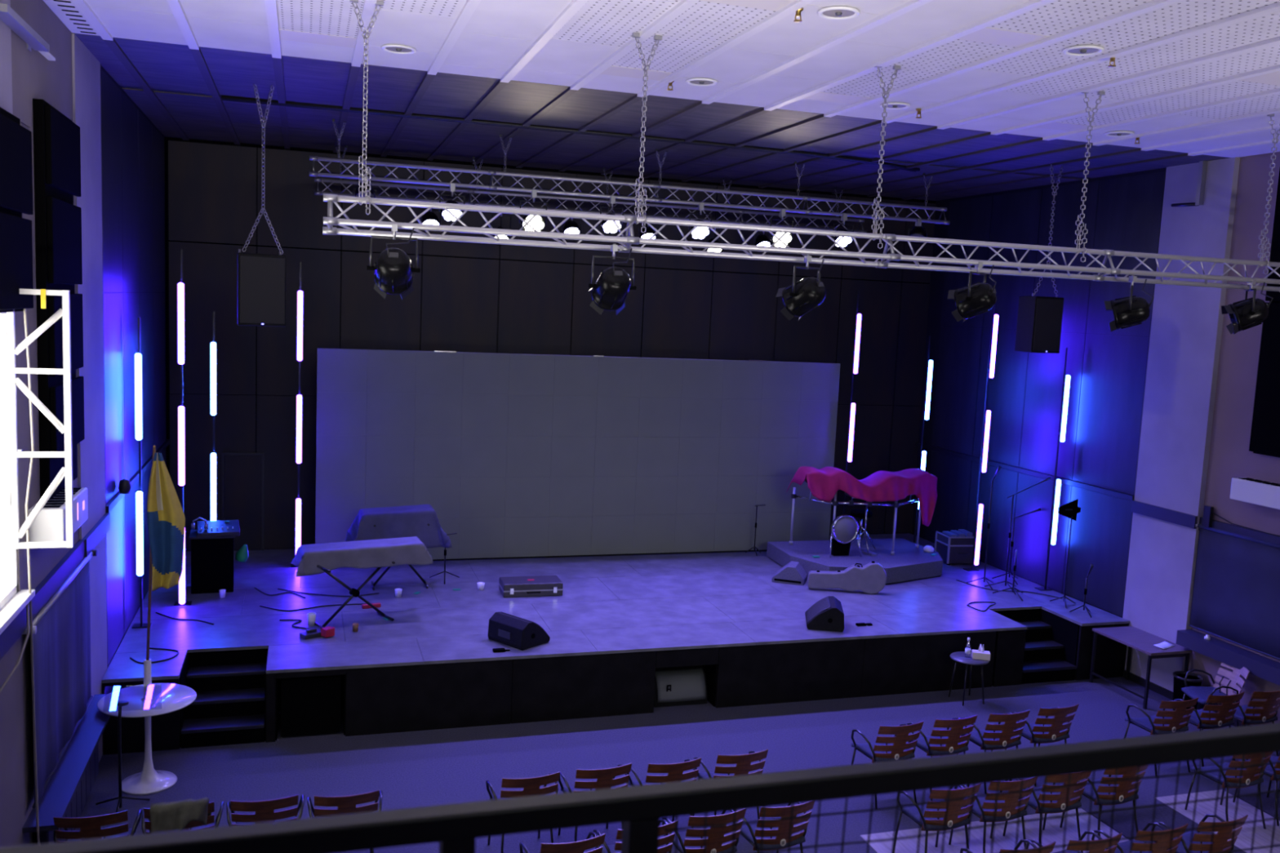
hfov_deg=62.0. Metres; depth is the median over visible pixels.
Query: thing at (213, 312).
pole
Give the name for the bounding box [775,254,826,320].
spotlight
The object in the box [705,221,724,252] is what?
washlight
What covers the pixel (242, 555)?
bag
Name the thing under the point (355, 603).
cable
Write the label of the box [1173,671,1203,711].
waste bin
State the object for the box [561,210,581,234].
washlight
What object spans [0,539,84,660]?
trim
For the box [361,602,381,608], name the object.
pedal
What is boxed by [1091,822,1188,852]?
slatted chair
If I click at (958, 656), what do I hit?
side table
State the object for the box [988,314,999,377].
tube
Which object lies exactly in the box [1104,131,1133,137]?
recessed light
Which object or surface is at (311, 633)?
effects pedal
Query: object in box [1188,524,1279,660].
roller blind
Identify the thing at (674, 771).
slatted chair
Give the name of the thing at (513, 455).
led screen
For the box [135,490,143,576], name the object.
tube
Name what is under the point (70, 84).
wall
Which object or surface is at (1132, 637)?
table
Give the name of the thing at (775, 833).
slatted chair
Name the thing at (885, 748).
slatted chair
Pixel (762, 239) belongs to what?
washlight
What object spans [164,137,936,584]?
wall
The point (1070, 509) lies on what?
stand
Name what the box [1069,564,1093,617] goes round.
microphone stand
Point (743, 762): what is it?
slatted chair
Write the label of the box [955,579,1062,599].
cable
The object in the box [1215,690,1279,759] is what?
slatted chair
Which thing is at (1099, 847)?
slatted chair
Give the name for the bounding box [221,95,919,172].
trim
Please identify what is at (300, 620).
cable
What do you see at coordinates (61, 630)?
roller blind
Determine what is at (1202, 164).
wall bracket
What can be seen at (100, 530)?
trim
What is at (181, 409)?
tube
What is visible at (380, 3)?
chain
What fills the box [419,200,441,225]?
washlight
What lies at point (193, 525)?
ear cup
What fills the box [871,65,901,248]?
chain
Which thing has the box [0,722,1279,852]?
rail
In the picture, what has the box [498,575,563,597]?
equipment case
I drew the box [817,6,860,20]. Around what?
recessed light
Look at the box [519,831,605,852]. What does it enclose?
slatted chair
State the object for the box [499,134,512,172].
chain
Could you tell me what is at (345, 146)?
chain
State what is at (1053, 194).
chain
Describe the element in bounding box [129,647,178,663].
cable
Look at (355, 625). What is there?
cup
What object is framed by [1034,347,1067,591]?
pole
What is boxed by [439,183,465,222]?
washlight
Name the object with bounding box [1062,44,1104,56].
recessed light
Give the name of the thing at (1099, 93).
chain
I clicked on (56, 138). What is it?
acoustic panel
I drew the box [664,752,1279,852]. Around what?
safety net
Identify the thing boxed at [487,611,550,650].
stage monitor
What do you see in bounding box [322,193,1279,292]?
lighting truss
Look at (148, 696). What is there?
flag pole
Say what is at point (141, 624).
pole
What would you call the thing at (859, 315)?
tube
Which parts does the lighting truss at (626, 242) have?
frame, frame, frame, frame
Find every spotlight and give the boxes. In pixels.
[366,224,420,299]
[588,244,636,315]
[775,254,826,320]
[947,262,996,322]
[1104,275,1154,331]
[1221,279,1273,334]
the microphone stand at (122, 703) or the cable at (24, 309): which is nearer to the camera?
the cable at (24, 309)
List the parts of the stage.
panel, panel, panel, panel, panel, hatch panel, panel, panel, panel, panel, panel, panel, panel, panel, panel, panel, panel, panel, panel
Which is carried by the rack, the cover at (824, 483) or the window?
the cover at (824, 483)
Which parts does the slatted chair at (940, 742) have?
armrest, seat frame, seat, backrest, armrest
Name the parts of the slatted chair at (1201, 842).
armrest, seat, armrest, backrest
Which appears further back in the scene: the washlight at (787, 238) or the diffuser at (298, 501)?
the diffuser at (298, 501)
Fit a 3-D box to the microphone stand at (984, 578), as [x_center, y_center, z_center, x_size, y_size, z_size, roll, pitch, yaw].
[5.330,1.503,16.133,0.457,1.880,0.426,1,7,-18]
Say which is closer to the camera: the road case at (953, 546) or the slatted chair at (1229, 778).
the slatted chair at (1229, 778)
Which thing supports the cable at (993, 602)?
on the stage
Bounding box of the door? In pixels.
[222,453,264,551]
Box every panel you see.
[0,106,33,312]
[32,98,84,499]
[653,665,707,706]
[1248,168,1279,457]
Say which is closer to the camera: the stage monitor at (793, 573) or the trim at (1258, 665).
the trim at (1258, 665)
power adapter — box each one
[492,648,510,652]
[855,622,872,626]
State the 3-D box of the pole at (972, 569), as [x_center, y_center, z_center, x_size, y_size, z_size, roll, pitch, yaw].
[5.473,0.079,17.026,0.200,4.530,0.150,1,7,-18]
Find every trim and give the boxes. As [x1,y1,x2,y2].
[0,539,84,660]
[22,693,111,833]
[82,512,110,557]
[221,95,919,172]
[1130,500,1197,528]
[1175,629,1279,685]
[1198,516,1279,544]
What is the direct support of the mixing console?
on the stand at (211, 557)
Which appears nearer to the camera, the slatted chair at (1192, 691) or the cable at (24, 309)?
the cable at (24, 309)
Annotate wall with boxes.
[0,0,169,848]
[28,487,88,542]
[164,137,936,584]
[911,151,1279,725]
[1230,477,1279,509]
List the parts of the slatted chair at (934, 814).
leg, armrest, seat frame, leg, seat, leg, number plate, backrest, armrest, leg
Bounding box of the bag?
[235,544,248,562]
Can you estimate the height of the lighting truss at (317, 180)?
0.257 m
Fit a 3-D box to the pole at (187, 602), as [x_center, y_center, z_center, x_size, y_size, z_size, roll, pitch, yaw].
[-5.708,0.044,13.281,0.200,4.450,0.150,1,7,-18]
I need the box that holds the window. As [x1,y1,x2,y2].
[0,312,35,635]
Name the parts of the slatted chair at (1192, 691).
armrest, seat, seat frame, armrest, backrest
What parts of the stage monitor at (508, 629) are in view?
connector plate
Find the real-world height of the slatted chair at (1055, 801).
0.853 m
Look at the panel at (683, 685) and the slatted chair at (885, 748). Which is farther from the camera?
the panel at (683, 685)
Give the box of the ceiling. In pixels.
[42,0,1279,200]
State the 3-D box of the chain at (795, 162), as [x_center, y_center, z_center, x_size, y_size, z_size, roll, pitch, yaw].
[2.266,-3.521,15.164,0.170,0.483,0.028,1,7,-18]
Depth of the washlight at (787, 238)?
15.03 m
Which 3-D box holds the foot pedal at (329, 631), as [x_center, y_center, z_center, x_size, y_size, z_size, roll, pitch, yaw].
[-3.647,2.405,12.587,0.148,0.107,0.373,3,6,6]
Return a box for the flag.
[146,452,185,591]
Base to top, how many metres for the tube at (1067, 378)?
1.004 m
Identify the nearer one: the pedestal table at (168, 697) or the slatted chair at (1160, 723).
the pedestal table at (168, 697)
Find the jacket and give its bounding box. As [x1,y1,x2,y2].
[148,796,211,833]
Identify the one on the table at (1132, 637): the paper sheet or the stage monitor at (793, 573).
the paper sheet
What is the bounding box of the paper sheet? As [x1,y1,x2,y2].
[1154,641,1175,648]
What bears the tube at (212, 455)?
attached to the pole at (213, 312)
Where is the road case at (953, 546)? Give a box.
[934,528,973,564]
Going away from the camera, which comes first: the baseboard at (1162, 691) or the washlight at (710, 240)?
the baseboard at (1162, 691)
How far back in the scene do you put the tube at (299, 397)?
15.28 m
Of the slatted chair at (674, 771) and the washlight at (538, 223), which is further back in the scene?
the washlight at (538, 223)
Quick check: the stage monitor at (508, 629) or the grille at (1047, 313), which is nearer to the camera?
the stage monitor at (508, 629)
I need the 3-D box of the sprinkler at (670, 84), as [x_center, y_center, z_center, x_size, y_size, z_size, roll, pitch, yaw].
[0.288,-3.239,10.107,0.068,0.088,0.068,1,7,-18]
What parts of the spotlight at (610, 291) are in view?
pivot knob, barn door, control plate, barn door, pivot knob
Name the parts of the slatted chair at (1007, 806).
leg, armrest, seat frame, leg, leg, seat, number plate, backrest, armrest, leg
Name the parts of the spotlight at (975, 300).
barn door, barn door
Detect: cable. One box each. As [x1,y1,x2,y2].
[0,603,30,693]
[20,124,39,844]
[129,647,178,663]
[155,612,213,624]
[254,586,306,598]
[259,603,366,611]
[277,588,379,596]
[279,619,320,630]
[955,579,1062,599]
[966,601,995,611]
[1212,512,1279,537]
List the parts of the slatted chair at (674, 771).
armrest, seat, backrest, armrest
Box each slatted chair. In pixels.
[53,809,142,842]
[141,801,224,834]
[226,794,304,825]
[306,790,382,852]
[485,771,559,852]
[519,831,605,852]
[557,762,631,841]
[592,819,678,852]
[627,757,701,826]
[662,808,746,852]
[692,748,768,819]
[734,801,814,852]
[850,720,924,808]
[893,783,981,852]
[906,714,977,800]
[948,777,1037,852]
[956,709,1030,793]
[960,839,1056,852]
[1002,771,1091,852]
[1004,703,1079,786]
[1025,831,1122,852]
[1059,764,1148,839]
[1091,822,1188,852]
[1124,697,1199,775]
[1151,813,1248,852]
[1172,691,1244,766]
[1181,662,1249,726]
[1184,751,1272,829]
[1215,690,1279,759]
[1232,751,1279,826]
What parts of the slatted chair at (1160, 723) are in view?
leg, armrest, seat frame, leg, seat, backrest, armrest, leg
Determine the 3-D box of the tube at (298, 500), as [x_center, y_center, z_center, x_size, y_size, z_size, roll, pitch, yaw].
[-4.973,1.535,15.492,0.083,1.004,0.110,1,7,-18]
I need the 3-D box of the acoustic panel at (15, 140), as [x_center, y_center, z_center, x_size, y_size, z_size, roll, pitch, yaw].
[-4.109,-1.382,6.735,0.110,1.320,1.740,1,7,-18]
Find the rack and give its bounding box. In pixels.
[789,478,920,557]
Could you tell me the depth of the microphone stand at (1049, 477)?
15.99 m
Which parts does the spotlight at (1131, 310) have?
barn door, barn door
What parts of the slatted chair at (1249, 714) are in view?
armrest, seat frame, seat, backrest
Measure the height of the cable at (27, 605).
0.394 m
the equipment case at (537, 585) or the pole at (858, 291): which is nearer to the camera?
the equipment case at (537, 585)
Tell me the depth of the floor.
11.37 m
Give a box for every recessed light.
[381,44,416,54]
[685,78,717,86]
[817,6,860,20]
[880,102,910,110]
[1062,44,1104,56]
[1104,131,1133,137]
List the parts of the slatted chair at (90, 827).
armrest, seat, armrest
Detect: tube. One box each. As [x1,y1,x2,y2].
[133,352,142,440]
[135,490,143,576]
[177,282,184,364]
[177,405,185,485]
[178,526,185,604]
[209,341,216,415]
[209,452,216,520]
[294,497,301,566]
[295,394,302,463]
[296,290,303,361]
[847,402,855,462]
[853,313,862,373]
[917,450,926,509]
[924,360,933,420]
[973,503,983,564]
[980,409,991,472]
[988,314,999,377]
[1049,478,1061,545]
[1058,374,1070,442]
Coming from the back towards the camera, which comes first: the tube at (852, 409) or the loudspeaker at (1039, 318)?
the tube at (852, 409)
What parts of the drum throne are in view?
leg, post, seat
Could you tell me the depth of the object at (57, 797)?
8.80 m
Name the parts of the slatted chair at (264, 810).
armrest, seat, armrest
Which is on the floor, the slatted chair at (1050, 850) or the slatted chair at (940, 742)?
the slatted chair at (940, 742)
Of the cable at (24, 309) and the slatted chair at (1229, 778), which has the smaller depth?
the cable at (24, 309)
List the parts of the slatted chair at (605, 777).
armrest, leg, seat, backrest, armrest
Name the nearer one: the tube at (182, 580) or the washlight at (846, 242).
the tube at (182, 580)
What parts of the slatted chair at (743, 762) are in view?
armrest, seat, backrest, armrest, leg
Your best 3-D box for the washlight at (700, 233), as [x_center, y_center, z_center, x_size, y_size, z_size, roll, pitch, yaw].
[0.836,-2.822,14.675,0.283,0.514,0.287,5,7,18]
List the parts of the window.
pane, sill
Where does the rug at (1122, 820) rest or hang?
on the floor
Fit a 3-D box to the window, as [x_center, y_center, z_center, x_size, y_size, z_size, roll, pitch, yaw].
[-4.256,0.283,6.920,0.210,2.120,1.580,1,7,-18]
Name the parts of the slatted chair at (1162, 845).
armrest, seat, backrest, armrest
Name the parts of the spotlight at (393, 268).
pivot knob, barn door, control plate, barn door, pivot knob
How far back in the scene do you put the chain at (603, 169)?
16.77 m
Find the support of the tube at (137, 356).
attached to the pole at (141, 624)
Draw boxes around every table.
[97,683,196,795]
[948,651,989,705]
[1088,626,1192,709]
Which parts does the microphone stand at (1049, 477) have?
leg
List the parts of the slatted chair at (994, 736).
armrest, seat frame, leg, seat, backrest, armrest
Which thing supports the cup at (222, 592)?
on the stage
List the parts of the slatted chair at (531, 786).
armrest, leg, seat, backrest, armrest, leg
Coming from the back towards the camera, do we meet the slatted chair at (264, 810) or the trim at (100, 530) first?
the trim at (100, 530)
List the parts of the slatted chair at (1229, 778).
leg, armrest, leg, seat frame, seat, leg, backrest, leg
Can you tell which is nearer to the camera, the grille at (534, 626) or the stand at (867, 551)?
the grille at (534, 626)
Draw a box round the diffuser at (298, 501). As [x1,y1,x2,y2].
[295,498,301,553]
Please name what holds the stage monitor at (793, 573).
on the stage
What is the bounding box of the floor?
[74,670,1279,852]
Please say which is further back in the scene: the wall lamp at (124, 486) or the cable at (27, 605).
the wall lamp at (124, 486)
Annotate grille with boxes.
[500,611,545,631]
[804,595,831,623]
[1032,298,1063,351]
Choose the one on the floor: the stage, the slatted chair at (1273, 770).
the stage
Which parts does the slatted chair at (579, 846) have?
armrest, armrest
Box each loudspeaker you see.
[237,248,286,326]
[1014,293,1063,353]
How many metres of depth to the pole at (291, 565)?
15.31 m
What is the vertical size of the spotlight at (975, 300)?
0.548 m
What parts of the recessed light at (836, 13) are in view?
bulb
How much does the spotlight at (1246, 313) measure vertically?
0.552 m
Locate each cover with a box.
[289,536,433,576]
[345,504,452,547]
[786,466,937,526]
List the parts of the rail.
post, post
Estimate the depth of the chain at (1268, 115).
10.49 m
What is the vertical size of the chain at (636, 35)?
1.556 m
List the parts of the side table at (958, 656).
leg, leg, leg, leg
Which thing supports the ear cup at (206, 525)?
on the headphones
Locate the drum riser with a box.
[766,537,942,584]
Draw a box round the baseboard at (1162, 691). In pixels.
[1123,669,1251,726]
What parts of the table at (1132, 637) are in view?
leg, leg, leg, leg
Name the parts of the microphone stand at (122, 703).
post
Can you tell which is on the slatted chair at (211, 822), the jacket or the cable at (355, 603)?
the jacket
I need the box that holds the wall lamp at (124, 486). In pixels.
[118,479,131,493]
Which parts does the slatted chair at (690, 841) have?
armrest, seat, armrest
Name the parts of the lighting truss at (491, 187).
frame, frame, frame, frame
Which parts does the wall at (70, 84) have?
wall panel, wall panel, wall panel, wall panel, wall panel, wall panel, wall panel, wall panel, wall panel, wall panel, wall panel, wall panel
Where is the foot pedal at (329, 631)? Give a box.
[320,626,334,637]
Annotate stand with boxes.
[95,700,150,812]
[189,529,235,594]
[314,561,395,628]
[370,523,429,590]
[429,533,459,584]
[745,504,765,555]
[850,501,877,555]
[965,466,1001,589]
[984,476,1051,594]
[991,507,1040,584]
[992,549,1022,600]
[1049,498,1080,608]
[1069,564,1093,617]
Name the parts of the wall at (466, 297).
wall panel, wall panel, wall panel, wall panel, wall panel, wall panel, wall panel, wall panel, wall panel, wall panel, wall panel, wall panel, wall panel, wall panel, wall panel, wall panel, wall panel, wall panel, wall panel, wall panel, wall panel, wall panel, wall panel, wall panel, wall panel, wall panel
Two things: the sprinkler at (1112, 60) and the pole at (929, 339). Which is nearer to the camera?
the sprinkler at (1112, 60)
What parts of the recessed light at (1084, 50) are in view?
bulb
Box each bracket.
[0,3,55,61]
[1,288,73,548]
[1171,160,1207,207]
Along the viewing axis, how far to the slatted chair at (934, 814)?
9.17 m
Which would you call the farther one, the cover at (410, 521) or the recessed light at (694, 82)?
the cover at (410, 521)
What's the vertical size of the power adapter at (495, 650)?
0.030 m
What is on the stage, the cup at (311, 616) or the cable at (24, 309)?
the cup at (311, 616)
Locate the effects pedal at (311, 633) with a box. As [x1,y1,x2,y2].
[299,627,320,639]
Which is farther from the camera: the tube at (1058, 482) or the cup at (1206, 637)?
the tube at (1058, 482)
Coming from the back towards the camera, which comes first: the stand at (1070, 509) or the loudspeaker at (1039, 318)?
the stand at (1070, 509)
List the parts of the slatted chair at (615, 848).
armrest, seat, armrest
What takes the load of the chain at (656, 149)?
hanging from the ceiling
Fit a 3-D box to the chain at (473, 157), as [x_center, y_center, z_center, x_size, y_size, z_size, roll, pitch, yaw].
[-2.465,-3.832,16.166,0.170,0.505,0.028,1,7,-18]
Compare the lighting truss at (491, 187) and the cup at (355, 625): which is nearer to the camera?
the cup at (355, 625)
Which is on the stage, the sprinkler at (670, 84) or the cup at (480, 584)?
the cup at (480, 584)
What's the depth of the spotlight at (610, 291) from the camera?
8.43 m
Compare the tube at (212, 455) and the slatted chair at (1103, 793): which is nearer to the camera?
the slatted chair at (1103, 793)
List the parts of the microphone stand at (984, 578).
leg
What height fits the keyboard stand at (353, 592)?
0.748 m
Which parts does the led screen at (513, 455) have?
support frame, screen panel, screen panel, screen panel, screen panel, screen panel, screen panel, screen panel, screen panel, screen panel, screen panel, screen panel, screen panel, screen panel, screen panel, screen panel, screen panel, screen panel, screen panel, screen panel, screen panel, screen panel, screen panel, screen panel, screen panel, screen panel, screen panel, screen panel, screen panel, screen panel, rail, screen panel, screen panel, screen panel, screen panel, screen panel, screen panel, screen panel, screen panel, screen panel, screen panel, screen panel, screen panel, screen panel, screen panel, screen panel, screen panel, screen panel, screen panel, screen panel, screen panel, screen panel, screen panel, screen panel, screen panel, screen panel, screen panel, screen panel, screen panel, screen panel, screen panel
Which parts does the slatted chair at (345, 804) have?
armrest, backrest, armrest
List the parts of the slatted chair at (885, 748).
leg, armrest, seat frame, leg, seat, number plate, backrest, armrest, leg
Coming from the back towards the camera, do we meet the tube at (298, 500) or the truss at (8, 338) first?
the tube at (298, 500)
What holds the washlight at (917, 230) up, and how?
hanging from the lighting truss at (491, 187)
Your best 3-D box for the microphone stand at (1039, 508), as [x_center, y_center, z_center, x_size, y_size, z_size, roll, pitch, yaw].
[5.875,1.824,16.595,0.397,1.186,0.526,-3,8,-40]
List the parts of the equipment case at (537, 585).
handle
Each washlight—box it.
[352,177,377,198]
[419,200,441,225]
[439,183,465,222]
[490,205,511,245]
[519,189,546,231]
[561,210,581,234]
[600,195,623,235]
[638,216,657,239]
[688,202,711,240]
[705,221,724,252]
[754,224,772,246]
[768,208,794,247]
[832,213,853,248]
[907,219,927,244]
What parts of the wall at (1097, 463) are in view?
wall panel, wall panel, wall panel, wall panel, wall panel, wall panel, wall panel, wall panel, wall panel, wall panel, wall panel, wall panel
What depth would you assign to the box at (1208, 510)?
13.42 m
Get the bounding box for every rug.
[859,789,1279,852]
[1091,791,1279,852]
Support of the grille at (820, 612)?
attached to the stage monitor at (827, 614)
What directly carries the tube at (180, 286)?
attached to the pole at (187, 602)
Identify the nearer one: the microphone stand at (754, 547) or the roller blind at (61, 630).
the roller blind at (61, 630)
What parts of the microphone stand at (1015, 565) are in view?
leg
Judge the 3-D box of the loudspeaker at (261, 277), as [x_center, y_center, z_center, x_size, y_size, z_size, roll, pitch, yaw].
[-4.112,-1.488,11.446,0.495,0.800,0.438,-2,8,-33]
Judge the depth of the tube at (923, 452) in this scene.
17.82 m
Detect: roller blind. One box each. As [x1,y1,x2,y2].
[22,550,97,808]
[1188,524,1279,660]
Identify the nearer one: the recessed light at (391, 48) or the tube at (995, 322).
the recessed light at (391, 48)
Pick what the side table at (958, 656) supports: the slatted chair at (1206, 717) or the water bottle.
the water bottle
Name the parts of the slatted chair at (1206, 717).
armrest, seat frame, leg, seat, backrest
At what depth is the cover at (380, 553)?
13.07 m
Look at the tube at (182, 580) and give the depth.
13.35 m
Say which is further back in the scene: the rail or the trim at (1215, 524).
the trim at (1215, 524)
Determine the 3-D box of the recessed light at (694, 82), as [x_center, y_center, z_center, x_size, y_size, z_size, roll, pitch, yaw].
[0.583,-3.252,10.072,0.300,0.028,0.300,1,7,-18]
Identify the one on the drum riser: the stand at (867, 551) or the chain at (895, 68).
the stand at (867, 551)
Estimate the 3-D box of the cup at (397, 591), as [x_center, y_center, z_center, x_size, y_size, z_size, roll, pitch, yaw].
[-3.242,2.232,14.278,0.100,0.100,0.100,1,7,-18]
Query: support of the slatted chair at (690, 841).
on the floor
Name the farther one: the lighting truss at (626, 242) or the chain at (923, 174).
the chain at (923, 174)
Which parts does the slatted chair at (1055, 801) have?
leg, armrest, seat frame, leg, leg, seat, number plate, backrest, armrest, leg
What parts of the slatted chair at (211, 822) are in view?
armrest, seat, armrest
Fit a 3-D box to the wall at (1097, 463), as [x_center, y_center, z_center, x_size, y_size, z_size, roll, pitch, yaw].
[8.842,0.690,8.793,0.420,7.050,23.200,1,7,-18]
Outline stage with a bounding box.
[102,533,1129,755]
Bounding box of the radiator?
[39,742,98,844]
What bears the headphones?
on the mixing console
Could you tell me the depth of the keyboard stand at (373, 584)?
14.70 m
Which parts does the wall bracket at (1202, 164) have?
rod, post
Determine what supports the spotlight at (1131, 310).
hanging from the lighting truss at (626, 242)
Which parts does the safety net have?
cord, cord, cord, cord, cord, cord, cord, cord, cord, cord, cord, cord, cord, cord, cord, cord, cord, cord, cord, cord, cord, cord, cord, cord, cord, cord, cord, cord, cord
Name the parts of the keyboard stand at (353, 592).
support arm, leg, leg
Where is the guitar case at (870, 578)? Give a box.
[807,560,886,594]
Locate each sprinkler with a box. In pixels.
[666,80,674,90]
[793,7,803,22]
[915,108,921,118]
[1107,57,1115,66]
[1133,137,1139,144]
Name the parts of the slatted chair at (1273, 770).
leg, seat, armrest, leg, backrest, leg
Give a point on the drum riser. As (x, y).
(909, 562)
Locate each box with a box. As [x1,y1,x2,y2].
[971,644,991,660]
[1202,505,1213,527]
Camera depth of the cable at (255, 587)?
14.13 m
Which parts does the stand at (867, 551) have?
leg, leg, leg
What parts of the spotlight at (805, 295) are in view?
barn door, barn door, pivot knob, control plate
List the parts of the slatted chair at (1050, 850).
armrest, armrest, backrest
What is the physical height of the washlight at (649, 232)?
0.428 m
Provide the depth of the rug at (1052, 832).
10.16 m
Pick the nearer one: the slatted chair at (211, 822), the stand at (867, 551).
the slatted chair at (211, 822)
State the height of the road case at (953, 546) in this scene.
0.530 m
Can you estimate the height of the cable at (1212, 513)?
0.112 m
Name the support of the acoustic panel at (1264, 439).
attached to the wall at (1097, 463)
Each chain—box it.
[242,83,283,254]
[332,119,346,155]
[335,146,346,179]
[349,0,383,215]
[472,156,484,190]
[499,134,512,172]
[602,168,613,199]
[631,32,662,233]
[655,148,667,182]
[722,177,732,204]
[794,161,805,195]
[834,187,844,217]
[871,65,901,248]
[922,173,933,206]
[1034,164,1062,296]
[1074,91,1105,262]
[1257,113,1279,275]
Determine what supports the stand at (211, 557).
on the stage
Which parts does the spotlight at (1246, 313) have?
barn door, barn door, barn door, barn door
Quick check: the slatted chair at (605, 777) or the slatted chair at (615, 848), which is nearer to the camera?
the slatted chair at (615, 848)
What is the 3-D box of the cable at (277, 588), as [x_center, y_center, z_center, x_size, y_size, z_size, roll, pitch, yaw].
[-4.204,2.233,14.262,1.368,0.014,0.238,2,6,-1]
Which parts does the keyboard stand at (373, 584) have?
leg, leg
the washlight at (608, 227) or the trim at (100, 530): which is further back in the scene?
the washlight at (608, 227)
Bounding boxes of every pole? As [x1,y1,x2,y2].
[131,317,151,628]
[141,444,155,701]
[173,249,192,605]
[213,311,214,452]
[290,262,301,567]
[842,289,859,514]
[913,335,930,542]
[963,288,995,571]
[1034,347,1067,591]
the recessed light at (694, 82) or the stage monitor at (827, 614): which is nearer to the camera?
the recessed light at (694, 82)
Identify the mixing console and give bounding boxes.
[196,520,239,537]
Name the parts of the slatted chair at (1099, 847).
armrest, seat, armrest, backrest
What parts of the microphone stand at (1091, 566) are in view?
leg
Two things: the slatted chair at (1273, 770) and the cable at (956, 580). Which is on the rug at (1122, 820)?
the slatted chair at (1273, 770)
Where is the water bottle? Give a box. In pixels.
[964,637,970,653]
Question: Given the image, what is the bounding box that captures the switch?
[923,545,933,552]
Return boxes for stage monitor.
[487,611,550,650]
[771,560,807,585]
[804,595,844,631]
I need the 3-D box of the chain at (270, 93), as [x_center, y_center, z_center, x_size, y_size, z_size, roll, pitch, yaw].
[-3.976,-2.713,11.236,0.428,1.748,0.068,-1,7,-29]
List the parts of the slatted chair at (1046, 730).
armrest, seat frame, leg, seat, backrest, armrest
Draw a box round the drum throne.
[850,508,873,545]
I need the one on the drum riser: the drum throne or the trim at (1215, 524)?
the drum throne
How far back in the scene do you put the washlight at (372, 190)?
13.26 m
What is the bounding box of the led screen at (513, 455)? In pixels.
[315,347,839,560]
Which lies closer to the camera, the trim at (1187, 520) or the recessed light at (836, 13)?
the recessed light at (836, 13)
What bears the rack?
on the drum riser
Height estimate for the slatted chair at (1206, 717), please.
0.853 m
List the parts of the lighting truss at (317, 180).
frame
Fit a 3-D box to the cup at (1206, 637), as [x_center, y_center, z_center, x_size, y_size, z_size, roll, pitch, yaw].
[7.111,2.640,13.341,0.070,0.050,0.070,1,7,-18]
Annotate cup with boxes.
[191,523,195,528]
[204,523,208,528]
[219,589,225,598]
[306,612,315,626]
[351,622,359,631]
[394,588,402,597]
[476,582,484,590]
[1204,635,1210,639]
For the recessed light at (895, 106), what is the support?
in the ceiling
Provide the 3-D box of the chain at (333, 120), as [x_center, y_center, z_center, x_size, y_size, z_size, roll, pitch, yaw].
[-3.749,-3.574,13.258,0.170,0.483,0.028,1,7,-18]
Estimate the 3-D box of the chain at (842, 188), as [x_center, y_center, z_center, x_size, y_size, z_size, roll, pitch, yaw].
[3.350,-3.781,18.008,0.170,0.505,0.028,1,7,-18]
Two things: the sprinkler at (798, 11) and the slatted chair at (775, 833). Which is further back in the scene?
the slatted chair at (775, 833)
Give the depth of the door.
16.33 m
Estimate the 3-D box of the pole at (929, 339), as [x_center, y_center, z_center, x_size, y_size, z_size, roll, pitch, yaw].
[4.723,0.342,17.932,0.200,3.740,0.150,1,7,-18]
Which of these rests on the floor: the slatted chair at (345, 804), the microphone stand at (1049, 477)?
the slatted chair at (345, 804)
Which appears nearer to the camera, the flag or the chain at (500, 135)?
the flag
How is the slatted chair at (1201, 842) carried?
on the rug at (1052, 832)
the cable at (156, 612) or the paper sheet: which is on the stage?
the cable at (156, 612)
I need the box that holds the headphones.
[191,516,208,528]
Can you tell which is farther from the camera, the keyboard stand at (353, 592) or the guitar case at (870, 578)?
the guitar case at (870, 578)
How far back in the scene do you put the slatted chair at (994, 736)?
10.96 m
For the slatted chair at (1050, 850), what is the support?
on the rug at (1052, 832)
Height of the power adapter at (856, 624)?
0.030 m
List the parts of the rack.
leg, leg, leg, leg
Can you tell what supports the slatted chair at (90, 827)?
on the floor
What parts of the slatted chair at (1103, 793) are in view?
leg, armrest, seat frame, leg, seat, number plate, backrest, leg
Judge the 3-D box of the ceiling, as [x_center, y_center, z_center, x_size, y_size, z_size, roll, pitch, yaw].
[2.732,-2.863,6.521,13.500,0.228,23.400,1,7,-18]
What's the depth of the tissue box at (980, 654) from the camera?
13.45 m
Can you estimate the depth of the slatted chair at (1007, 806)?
9.38 m
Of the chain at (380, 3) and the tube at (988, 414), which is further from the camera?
the tube at (988, 414)
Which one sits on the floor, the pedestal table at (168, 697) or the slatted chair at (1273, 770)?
the pedestal table at (168, 697)
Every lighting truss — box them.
[309,155,950,224]
[314,177,866,232]
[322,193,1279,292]
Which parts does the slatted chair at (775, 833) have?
armrest, seat frame, seat, number plate, armrest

